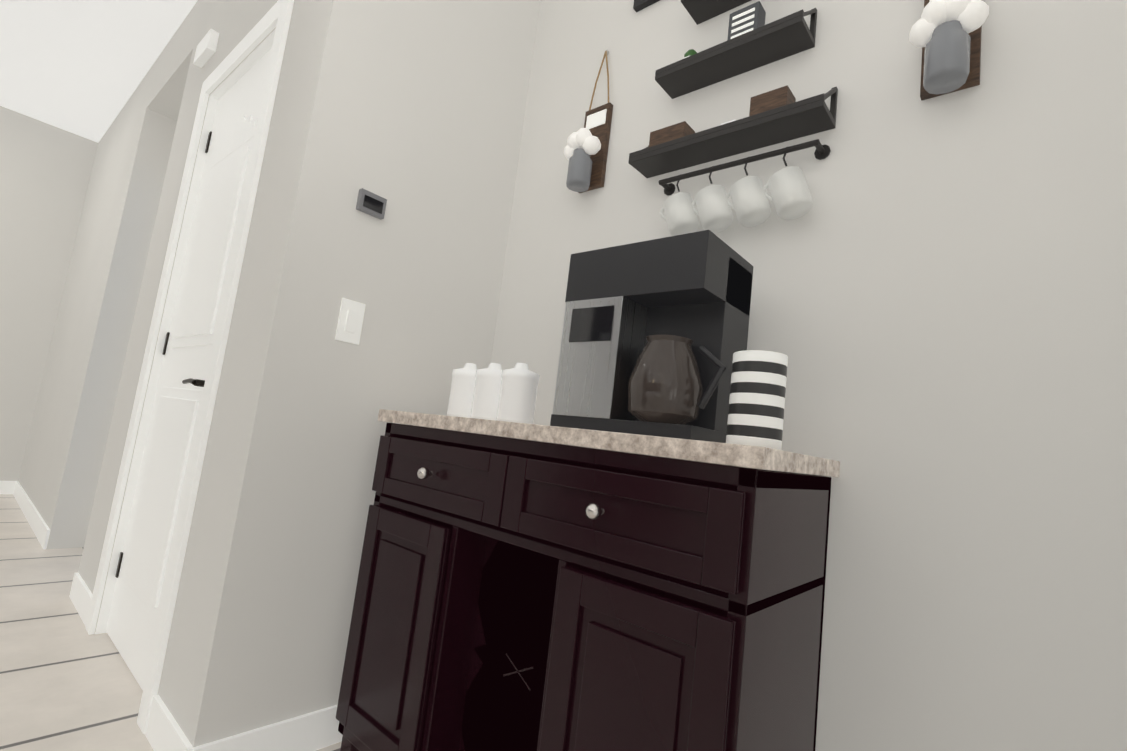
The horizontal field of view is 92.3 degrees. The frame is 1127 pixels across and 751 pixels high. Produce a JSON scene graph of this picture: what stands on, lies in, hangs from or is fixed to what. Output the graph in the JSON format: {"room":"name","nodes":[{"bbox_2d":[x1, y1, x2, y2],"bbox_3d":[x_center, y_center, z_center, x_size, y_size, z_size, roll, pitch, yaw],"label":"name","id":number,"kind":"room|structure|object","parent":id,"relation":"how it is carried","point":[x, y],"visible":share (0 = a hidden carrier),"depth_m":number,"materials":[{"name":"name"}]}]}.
{"room":"home coffee nook","nodes":[
{"label":"home coffee nook","id":0,"kind":"room"},
{"bbox_2d":[0,106,97,480],"bbox_3d":[-4.756,-0.684,3.633,0.120,2.900,2.300,1,-9,41],"label":"wall","id":1,"kind":"structure","parent":0,"point":[45,171],"depth_m":4.22,"materials":[{"name":"beige paint"}]},
{"bbox_2d":[0,481,11,493],"bbox_3d":[-4.864,0.699,3.434,0.012,0.100,1.992,1,-9,41],"label":"baseboard","id":2,"kind":"structure","parent":1,"relation":"attached to","point":[5,486],"depth_m":4.13,"materials":[{"name":"white wood"}]},
{"bbox_2d":[0,0,197,142],"bbox_3d":[-0.736,-2.291,-0.245,12.400,0.300,8.620,1,-9,41],"label":"ceiling","id":3,"kind":"structure","parent":0,"point":[80,67],"depth_m":3.33,"materials":[{"name":"white paint"}]},
{"bbox_2d":[0,494,341,750],"bbox_3d":[-1.105,0.764,-0.614,12.400,0.100,8.620,1,-9,41],"label":"floor","id":4,"kind":"structure","parent":0,"point":[68,682],"depth_m":1.74,"materials":[{"name":"wood"}]},
{"bbox_2d":[336,409,839,750],"bbox_3d":[-0.037,0.594,1.262,1.090,0.934,0.474,1,-9,41],"label":"buffet cabinet","id":5,"kind":"object","parent":4,"relation":"on","point":[526,587],"visible":1,"depth_m":1.03,"materials":[{"name":"brown wood"}]},
{"bbox_2d":[447,363,539,423],"bbox_3d":[-0.198,0.045,1.488,0.310,0.162,0.100,1,-9,41],"label":"canisters","id":6,"kind":"object","parent":5,"relation":"on","point":[493,391],"visible":0.83,"depth_m":1.44,"materials":[{"name":"white ceramic"}]},
{"bbox_2d":[550,230,752,442],"bbox_3d":[0.207,-0.068,1.230,0.397,0.420,0.258,1,-9,41],"label":"coffee maker","id":7,"kind":"object","parent":5,"relation":"on","point":[654,335],"visible":0.92,"depth_m":1.16,"materials":[{"name":"black plastic"}]},
{"bbox_2d":[726,350,787,449],"bbox_3d":[0.369,0.050,1.035,0.100,0.180,0.100,1,-9,41],"label":"canister","id":8,"kind":"object","parent":5,"relation":"on","point":[757,399],"visible":0.83,"depth_m":0.99,"materials":[{"name":"white ceramic"}]},
{"bbox_2d":[18,0,377,746],"bbox_3d":[-2.287,-0.464,2.993,4.450,2.900,0.290,1,-9,41],"label":"wall","id":9,"kind":"structure","parent":0,"point":[68,482],"depth_m":1.54,"materials":[{"name":"beige paint"}]},
{"bbox_2d":[8,481,49,548],"bbox_3d":[-3.494,0.876,3.534,1.870,0.100,0.012,1,-9,41],"label":"baseboard","id":10,"kind":"structure","parent":9,"relation":"attached to","point":[38,525],"depth_m":3.37,"materials":[{"name":"white wood"}]},
{"bbox_2d":[69,572,92,625],"bbox_3d":[-1.944,0.900,2.185,0.420,0.100,0.012,1,-9,41],"label":"baseboard","id":11,"kind":"structure","parent":9,"relation":"attached to","point":[80,596],"depth_m":2.18,"materials":[{"name":"white wood"}]},
{"bbox_2d":[145,694,185,750],"bbox_3d":[-0.991,0.914,1.354,0.310,0.100,0.012,1,-9,41],"label":"baseboard","id":12,"kind":"structure","parent":9,"relation":"attached to","point":[162,730],"depth_m":1.38,"materials":[{"name":"white wood"}]},
{"bbox_2d":[106,48,271,689],"bbox_3d":[-1.310,-0.100,1.891,0.730,2.137,0.094,1,-9,41],"label":"pantry door","id":13,"kind":"structure","parent":9,"relation":"in","point":[142,566],"depth_m":1.89,"materials":[{"name":"white wood"}]},
{"bbox_2d":[86,0,293,733],"bbox_3d":[-1.283,-0.130,1.921,0.890,2.225,0.135,1,-9,41],"label":"door frame","id":14,"kind":"structure","parent":9,"relation":"attached to","point":[278,15],"depth_m":1.98,"materials":[{"name":"white wood"}]},
{"bbox_2d":[193,29,218,67],"bbox_3d":[-1.555,-1.422,2.354,0.190,0.090,0.034,1,-9,41],"label":"box","id":15,"kind":"object","parent":9,"relation":"attached to","point":[206,48],"visible":1,"depth_m":2.31,"materials":[{"name":"white plastic"}]},
{"bbox_2d":[249,0,539,730],"bbox_3d":[-0.432,-0.381,1.827,0.120,2.900,0.740,1,-9,41],"label":"wall","id":16,"kind":"structure","parent":0,"point":[418,269],"depth_m":1.65,"materials":[{"name":"beige paint"}]},
{"bbox_2d":[176,704,342,750],"bbox_3d":[-0.641,0.976,1.512,0.012,0.100,0.720,1,-9,41],"label":"baseboard","id":17,"kind":"structure","parent":16,"relation":"attached to","point":[315,730],"depth_m":1.41,"materials":[{"name":"white"}]},
{"bbox_2d":[335,298,365,344],"bbox_3d":[-0.605,-0.151,1.524,0.021,0.119,0.071,1,-9,41],"label":"light switch","id":18,"kind":"object","parent":16,"relation":"attached to","point":[350,321],"depth_m":1.53,"materials":[{"name":"white plastic"}]},
{"bbox_2d":[356,188,386,219],"bbox_3d":[-0.562,-0.494,1.568,0.021,0.066,0.088,1,-9,41],"label":"thermostat","id":19,"kind":"object","parent":16,"relation":"attached to","point":[369,203],"depth_m":1.56,"materials":[{"name":"grey plastic"}]},
{"bbox_2d":[491,0,1126,750],"bbox_3d":[0.624,-1.699,1.624,1.710,5.700,0.120,1,-9,41],"label":"wall","id":20,"kind":"structure","parent":0,"point":[937,316],"depth_m":1.07,"materials":[{"name":"beige paint"}]},
{"bbox_2d":[564,50,612,192],"bbox_3d":[0.083,-0.842,1.741,0.131,0.511,0.112,1,-9,41],"label":"sconce","id":21,"kind":"object","parent":20,"relation":"attached to","point":[586,150],"visible":0.98,"depth_m":1.72,"materials":[{"name":"brown wood"}]},
{"bbox_2d":[633,0,659,11],"bbox_3d":[0.535,-1.277,1.506,0.780,0.200,0.025,1,-9,41],"label":"sign board","id":22,"kind":"object","parent":20,"relation":"attached to","point":[638,5],"visible":1,"depth_m":1.73,"materials":[{"name":"black"}]},
{"bbox_2d":[628,0,837,177],"bbox_3d":[0.447,-0.875,1.442,0.520,0.570,0.100,1,-9,41],"label":"shelves","id":23,"kind":"object","parent":20,"relation":"attached to","point":[778,115],"visible":1,"depth_m":1.39,"materials":[{"name":"black wood"}]},
{"bbox_2d":[659,139,830,235],"bbox_3d":[0.423,-0.462,1.377,0.446,0.188,0.088,1,-9,41],"label":"mug rack","id":24,"kind":"object","parent":20,"relation":"attached to","point":[790,197],"visible":1,"depth_m":1.32,"materials":[{"name":"black metal"},{"name":"white porcelain"}]},
{"bbox_2d":[909,0,988,100],"bbox_3d":[0.799,-0.831,1.117,0.131,0.511,0.112,1,-9,41],"label":"sconce","id":25,"kind":"object","parent":20,"relation":"attached to","point":[945,35],"visible":1,"depth_m":1.07,"materials":[{"name":"grey glass"}]}
]}

